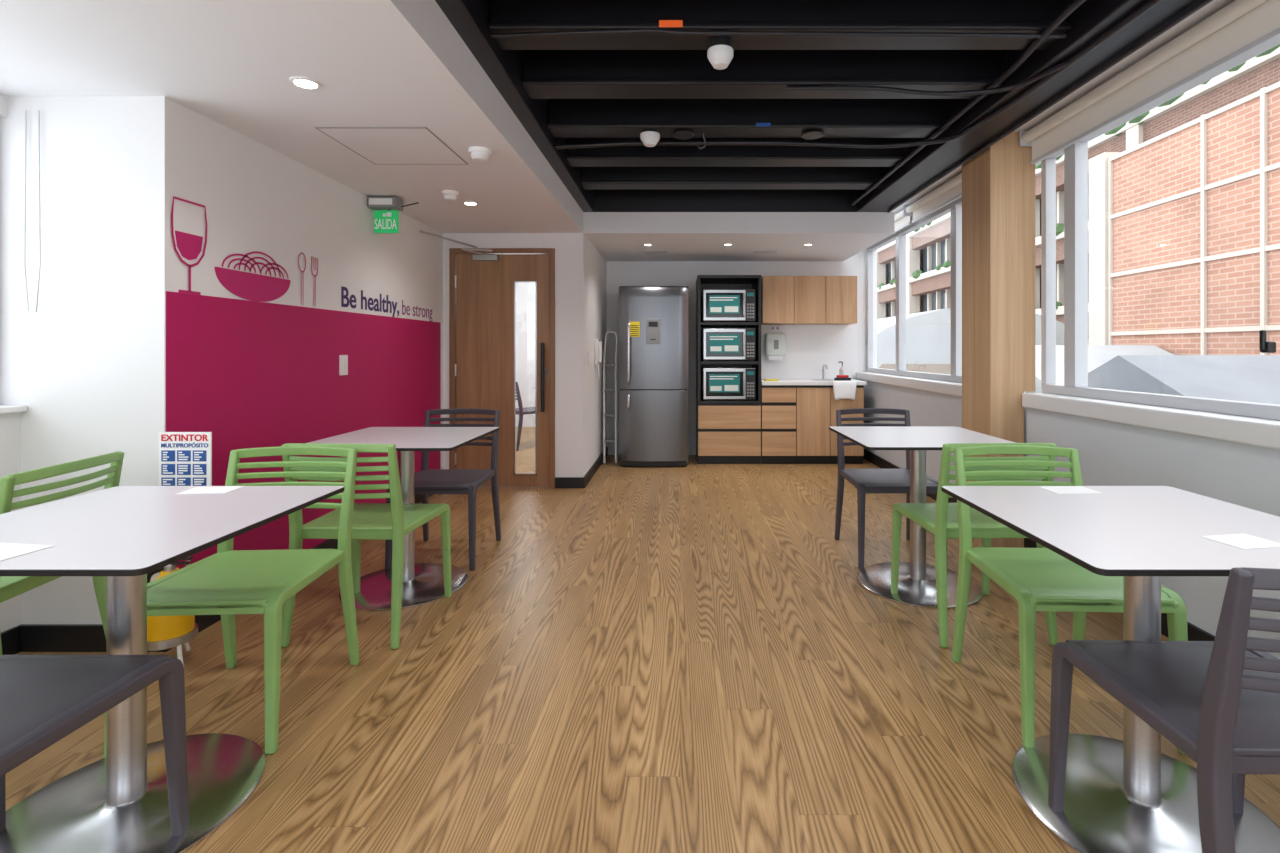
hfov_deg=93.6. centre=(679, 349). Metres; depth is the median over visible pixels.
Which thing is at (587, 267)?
wall partition
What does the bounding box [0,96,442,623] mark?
wall
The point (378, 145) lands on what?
access panel
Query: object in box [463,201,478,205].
recessed light
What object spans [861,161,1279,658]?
wall
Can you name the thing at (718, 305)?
microwave oven
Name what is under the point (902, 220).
roller blind
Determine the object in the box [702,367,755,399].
microwave oven
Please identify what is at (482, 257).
hardware piece
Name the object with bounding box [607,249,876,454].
wall
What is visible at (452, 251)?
frame
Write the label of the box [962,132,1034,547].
cladding
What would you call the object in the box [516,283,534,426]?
wall
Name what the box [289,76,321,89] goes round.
recessed light
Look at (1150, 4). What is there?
conduit
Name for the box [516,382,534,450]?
dining chair
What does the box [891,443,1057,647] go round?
dining chair
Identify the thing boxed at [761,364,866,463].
base cabinet
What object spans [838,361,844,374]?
soap bottle
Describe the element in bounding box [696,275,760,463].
tower
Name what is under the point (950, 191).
roller blind
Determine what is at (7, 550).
paper card
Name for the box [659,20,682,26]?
tag
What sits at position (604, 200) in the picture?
ceiling beam
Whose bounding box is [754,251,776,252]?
ceiling vent
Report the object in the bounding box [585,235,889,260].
ceiling
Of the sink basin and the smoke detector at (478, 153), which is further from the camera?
the sink basin
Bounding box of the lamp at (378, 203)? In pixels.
[367,196,403,210]
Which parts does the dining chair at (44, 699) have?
seat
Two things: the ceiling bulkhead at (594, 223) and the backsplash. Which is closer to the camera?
the ceiling bulkhead at (594, 223)
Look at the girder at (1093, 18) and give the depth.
2.71 m
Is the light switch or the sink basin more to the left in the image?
the light switch
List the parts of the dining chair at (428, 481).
seat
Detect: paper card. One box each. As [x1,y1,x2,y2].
[0,543,54,560]
[176,486,243,493]
[1040,486,1101,493]
[1201,533,1279,549]
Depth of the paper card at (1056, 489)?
1.82 m
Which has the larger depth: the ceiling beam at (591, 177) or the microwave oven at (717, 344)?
the microwave oven at (717, 344)
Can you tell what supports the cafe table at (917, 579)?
on the floor
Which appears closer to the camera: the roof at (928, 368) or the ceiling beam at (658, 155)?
the ceiling beam at (658, 155)
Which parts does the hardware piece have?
closer arm, pull handle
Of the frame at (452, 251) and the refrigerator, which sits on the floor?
the refrigerator
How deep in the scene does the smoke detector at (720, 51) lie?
2.34 m
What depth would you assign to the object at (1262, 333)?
2.10 m
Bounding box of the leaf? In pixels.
[456,254,548,486]
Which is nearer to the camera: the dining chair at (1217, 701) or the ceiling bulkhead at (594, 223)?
the dining chair at (1217, 701)
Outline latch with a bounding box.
[1260,341,1275,352]
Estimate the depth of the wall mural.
2.80 m
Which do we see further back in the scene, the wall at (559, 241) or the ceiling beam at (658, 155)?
the wall at (559, 241)
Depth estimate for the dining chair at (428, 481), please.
3.54 m
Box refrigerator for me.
[619,286,688,465]
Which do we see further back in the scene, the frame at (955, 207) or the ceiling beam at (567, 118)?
the frame at (955, 207)
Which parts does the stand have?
lever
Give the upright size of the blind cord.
0.782 m
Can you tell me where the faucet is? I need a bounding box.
[822,364,827,378]
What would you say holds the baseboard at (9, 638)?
attached to the wall at (88, 367)
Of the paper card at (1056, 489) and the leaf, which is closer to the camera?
the paper card at (1056, 489)
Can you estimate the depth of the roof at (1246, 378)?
5.45 m
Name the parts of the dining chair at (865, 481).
seat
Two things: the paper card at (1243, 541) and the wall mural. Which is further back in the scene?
the wall mural
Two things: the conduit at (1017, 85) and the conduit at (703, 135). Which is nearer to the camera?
the conduit at (1017, 85)
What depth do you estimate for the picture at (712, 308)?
6.12 m
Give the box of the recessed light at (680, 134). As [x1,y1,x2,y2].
[673,130,693,139]
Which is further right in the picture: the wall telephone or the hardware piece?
the wall telephone
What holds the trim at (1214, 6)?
attached to the wall at (1110, 453)
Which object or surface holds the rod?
attached to the wall at (559, 241)
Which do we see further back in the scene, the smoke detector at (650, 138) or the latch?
the smoke detector at (650, 138)
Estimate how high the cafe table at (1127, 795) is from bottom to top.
0.742 m
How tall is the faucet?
0.162 m
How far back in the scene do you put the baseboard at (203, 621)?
2.58 m
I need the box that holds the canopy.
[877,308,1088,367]
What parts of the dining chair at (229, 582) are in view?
seat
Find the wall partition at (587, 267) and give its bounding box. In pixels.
[569,233,606,476]
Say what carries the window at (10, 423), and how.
in the wall at (88, 367)
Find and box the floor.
[5,427,1279,852]
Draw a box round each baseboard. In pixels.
[0,627,18,654]
[17,624,168,651]
[169,494,433,649]
[555,477,584,487]
[584,447,607,486]
[863,449,1214,640]
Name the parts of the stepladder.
rail, rail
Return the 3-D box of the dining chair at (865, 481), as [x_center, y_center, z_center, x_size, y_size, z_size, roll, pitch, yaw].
[1.190,0.766,3.469,0.472,0.809,0.554,0,0,0]
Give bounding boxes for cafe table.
[0,486,344,852]
[308,427,499,609]
[829,426,1014,607]
[941,486,1279,852]
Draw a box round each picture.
[710,306,737,311]
[710,345,737,350]
[710,385,737,390]
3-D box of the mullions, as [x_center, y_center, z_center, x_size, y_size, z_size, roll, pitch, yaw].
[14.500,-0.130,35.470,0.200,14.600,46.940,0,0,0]
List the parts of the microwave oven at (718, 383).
door glass, handle, control panel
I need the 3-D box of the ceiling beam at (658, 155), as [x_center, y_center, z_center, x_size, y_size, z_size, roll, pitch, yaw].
[0.383,-1.455,3.950,2.235,0.450,0.170,0,0,0]
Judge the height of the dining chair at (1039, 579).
0.809 m
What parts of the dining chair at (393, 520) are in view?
seat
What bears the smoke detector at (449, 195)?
attached to the ceiling at (232, 63)
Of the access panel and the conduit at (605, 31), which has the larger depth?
the access panel
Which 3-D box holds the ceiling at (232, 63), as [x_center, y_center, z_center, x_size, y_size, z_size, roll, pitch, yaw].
[-1.875,-1.010,1.700,1.950,0.040,7.000,0,0,0]
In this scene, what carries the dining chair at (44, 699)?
on the floor
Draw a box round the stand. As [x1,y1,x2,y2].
[147,432,211,665]
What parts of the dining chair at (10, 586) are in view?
seat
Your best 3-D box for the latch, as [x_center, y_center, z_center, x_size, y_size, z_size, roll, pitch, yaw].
[2.065,-0.010,2.107,0.030,0.040,0.035,0,0,0]
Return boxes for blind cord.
[24,110,40,311]
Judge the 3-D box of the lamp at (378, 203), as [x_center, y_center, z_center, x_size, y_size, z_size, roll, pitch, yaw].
[-1.913,-0.950,3.897,0.185,0.070,0.126,0,0,0]
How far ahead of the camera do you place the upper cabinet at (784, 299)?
6.35 m
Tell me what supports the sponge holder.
on the countertop
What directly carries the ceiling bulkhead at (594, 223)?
attached to the ceiling beam at (604, 200)
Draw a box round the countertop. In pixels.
[761,379,866,384]
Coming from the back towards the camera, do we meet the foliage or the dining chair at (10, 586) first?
the foliage
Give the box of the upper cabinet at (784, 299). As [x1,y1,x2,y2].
[761,276,856,323]
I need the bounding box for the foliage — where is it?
[877,44,1279,308]
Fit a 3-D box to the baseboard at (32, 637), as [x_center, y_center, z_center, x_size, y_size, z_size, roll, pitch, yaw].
[-2.281,1.120,2.333,0.578,0.100,0.015,0,0,0]
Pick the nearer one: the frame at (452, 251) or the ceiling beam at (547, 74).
the ceiling beam at (547, 74)
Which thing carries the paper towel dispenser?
attached to the wall at (619, 273)
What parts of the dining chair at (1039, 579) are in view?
seat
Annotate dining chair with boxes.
[0,451,123,655]
[0,655,188,835]
[103,446,359,758]
[281,443,451,648]
[385,408,500,570]
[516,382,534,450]
[834,408,946,568]
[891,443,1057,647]
[952,445,1187,754]
[1048,567,1279,852]
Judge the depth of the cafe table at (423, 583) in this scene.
2.94 m
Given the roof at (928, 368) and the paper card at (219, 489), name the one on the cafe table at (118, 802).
the paper card at (219, 489)
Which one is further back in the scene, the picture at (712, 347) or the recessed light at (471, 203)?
the picture at (712, 347)
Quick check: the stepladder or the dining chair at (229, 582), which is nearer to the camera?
the dining chair at (229, 582)
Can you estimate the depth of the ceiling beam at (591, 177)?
4.46 m
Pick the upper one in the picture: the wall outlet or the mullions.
the mullions
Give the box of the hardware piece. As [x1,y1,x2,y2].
[461,248,543,411]
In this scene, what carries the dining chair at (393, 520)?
on the floor
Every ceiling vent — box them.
[645,251,666,252]
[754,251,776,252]
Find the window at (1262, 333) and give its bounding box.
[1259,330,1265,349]
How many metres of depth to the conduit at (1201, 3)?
2.59 m
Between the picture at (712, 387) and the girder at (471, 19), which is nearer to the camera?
the girder at (471, 19)
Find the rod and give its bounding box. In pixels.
[420,230,476,247]
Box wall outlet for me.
[770,326,780,330]
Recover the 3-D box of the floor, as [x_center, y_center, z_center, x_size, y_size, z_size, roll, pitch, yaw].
[-0.350,1.220,3.650,5.100,0.100,11.100,0,0,0]
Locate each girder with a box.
[435,0,592,211]
[857,0,1199,211]
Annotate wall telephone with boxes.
[595,340,601,378]
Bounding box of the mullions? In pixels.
[886,191,1063,316]
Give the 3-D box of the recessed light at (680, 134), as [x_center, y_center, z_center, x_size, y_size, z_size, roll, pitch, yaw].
[0.020,-1.221,3.400,0.124,0.018,0.124,0,0,0]
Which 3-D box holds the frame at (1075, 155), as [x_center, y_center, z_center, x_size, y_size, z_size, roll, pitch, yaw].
[2.105,-0.448,0.879,0.070,1.385,5.158,0,0,0]
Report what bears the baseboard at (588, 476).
attached to the wall partition at (587, 267)
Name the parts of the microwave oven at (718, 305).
door glass, handle, control panel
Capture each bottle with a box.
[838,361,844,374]
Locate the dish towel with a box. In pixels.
[832,381,856,400]
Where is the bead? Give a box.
[514,281,536,474]
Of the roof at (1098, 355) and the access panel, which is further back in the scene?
the roof at (1098, 355)
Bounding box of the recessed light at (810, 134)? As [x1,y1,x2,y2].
[801,130,823,139]
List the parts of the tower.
shelving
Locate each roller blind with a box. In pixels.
[868,206,912,247]
[905,173,961,222]
[1019,0,1279,164]
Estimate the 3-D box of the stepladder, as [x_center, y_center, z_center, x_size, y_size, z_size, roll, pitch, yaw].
[-0.722,0.480,6.220,0.158,1.363,0.164,0,0,0]
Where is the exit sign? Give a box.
[367,196,418,232]
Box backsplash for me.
[761,325,857,378]
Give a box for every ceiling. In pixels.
[0,0,572,232]
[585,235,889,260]
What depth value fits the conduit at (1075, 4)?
2.70 m
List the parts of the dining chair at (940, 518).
seat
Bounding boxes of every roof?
[879,364,950,374]
[1025,345,1173,392]
[1088,355,1279,404]
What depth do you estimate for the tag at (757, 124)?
3.31 m
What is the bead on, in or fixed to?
attached to the leaf
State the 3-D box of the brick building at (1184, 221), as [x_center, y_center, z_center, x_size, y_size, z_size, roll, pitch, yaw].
[9.950,1.745,1.800,4.100,10.850,19.600,0,0,0]
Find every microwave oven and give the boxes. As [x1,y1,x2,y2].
[702,289,755,321]
[702,329,755,360]
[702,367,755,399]
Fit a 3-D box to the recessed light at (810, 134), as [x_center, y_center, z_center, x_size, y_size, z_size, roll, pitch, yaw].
[0.750,-1.221,3.400,0.124,0.018,0.124,0,0,0]
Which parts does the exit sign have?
sign plate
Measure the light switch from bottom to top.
0.120 m
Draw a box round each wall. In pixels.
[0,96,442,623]
[443,233,568,476]
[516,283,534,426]
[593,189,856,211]
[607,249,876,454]
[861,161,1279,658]
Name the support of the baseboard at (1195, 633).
attached to the wall at (1110, 453)
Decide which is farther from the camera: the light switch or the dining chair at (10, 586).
the light switch
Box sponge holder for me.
[834,375,850,380]
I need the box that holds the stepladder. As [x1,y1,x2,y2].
[603,331,618,462]
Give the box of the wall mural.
[171,196,432,321]
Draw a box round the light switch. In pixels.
[339,355,347,374]
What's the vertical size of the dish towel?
0.201 m
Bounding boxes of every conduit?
[490,29,1066,37]
[555,0,1161,148]
[697,133,706,149]
[787,58,1069,95]
[851,0,1085,205]
[887,0,1212,212]
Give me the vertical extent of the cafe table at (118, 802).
0.742 m
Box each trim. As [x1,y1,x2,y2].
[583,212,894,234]
[891,0,1234,213]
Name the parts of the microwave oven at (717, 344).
door glass, handle, control panel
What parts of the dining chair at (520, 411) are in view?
seat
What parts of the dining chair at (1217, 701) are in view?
seat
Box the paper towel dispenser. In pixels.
[765,333,785,359]
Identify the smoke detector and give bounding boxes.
[442,190,458,200]
[468,146,491,161]
[640,130,659,146]
[707,36,732,69]
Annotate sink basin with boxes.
[811,379,854,380]
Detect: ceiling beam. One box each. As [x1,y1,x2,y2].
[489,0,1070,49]
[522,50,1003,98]
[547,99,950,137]
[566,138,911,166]
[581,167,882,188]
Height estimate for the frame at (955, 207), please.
1.385 m
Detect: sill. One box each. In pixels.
[0,405,26,413]
[856,372,1279,449]
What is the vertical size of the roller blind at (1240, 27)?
0.202 m
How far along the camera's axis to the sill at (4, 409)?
2.29 m
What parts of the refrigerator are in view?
handle, handle, control panel, door, door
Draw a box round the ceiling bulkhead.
[362,0,582,232]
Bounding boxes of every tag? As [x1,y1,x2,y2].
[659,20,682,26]
[756,123,770,126]
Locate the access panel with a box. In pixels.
[315,127,467,164]
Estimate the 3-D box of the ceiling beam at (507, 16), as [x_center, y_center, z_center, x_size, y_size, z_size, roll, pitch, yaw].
[0.383,-1.455,2.380,2.235,0.450,0.170,0,0,0]
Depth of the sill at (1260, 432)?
2.55 m
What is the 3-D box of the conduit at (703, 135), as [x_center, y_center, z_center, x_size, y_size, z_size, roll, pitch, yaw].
[0.123,-1.190,3.418,0.057,0.085,0.047,0,0,0]
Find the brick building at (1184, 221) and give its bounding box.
[1089,82,1279,354]
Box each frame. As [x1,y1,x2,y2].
[449,248,554,487]
[867,197,961,382]
[1041,36,1279,419]
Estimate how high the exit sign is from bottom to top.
0.225 m
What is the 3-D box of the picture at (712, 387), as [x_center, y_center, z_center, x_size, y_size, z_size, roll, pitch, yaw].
[0.453,0.388,6.125,0.285,0.060,0.001,0,0,0]

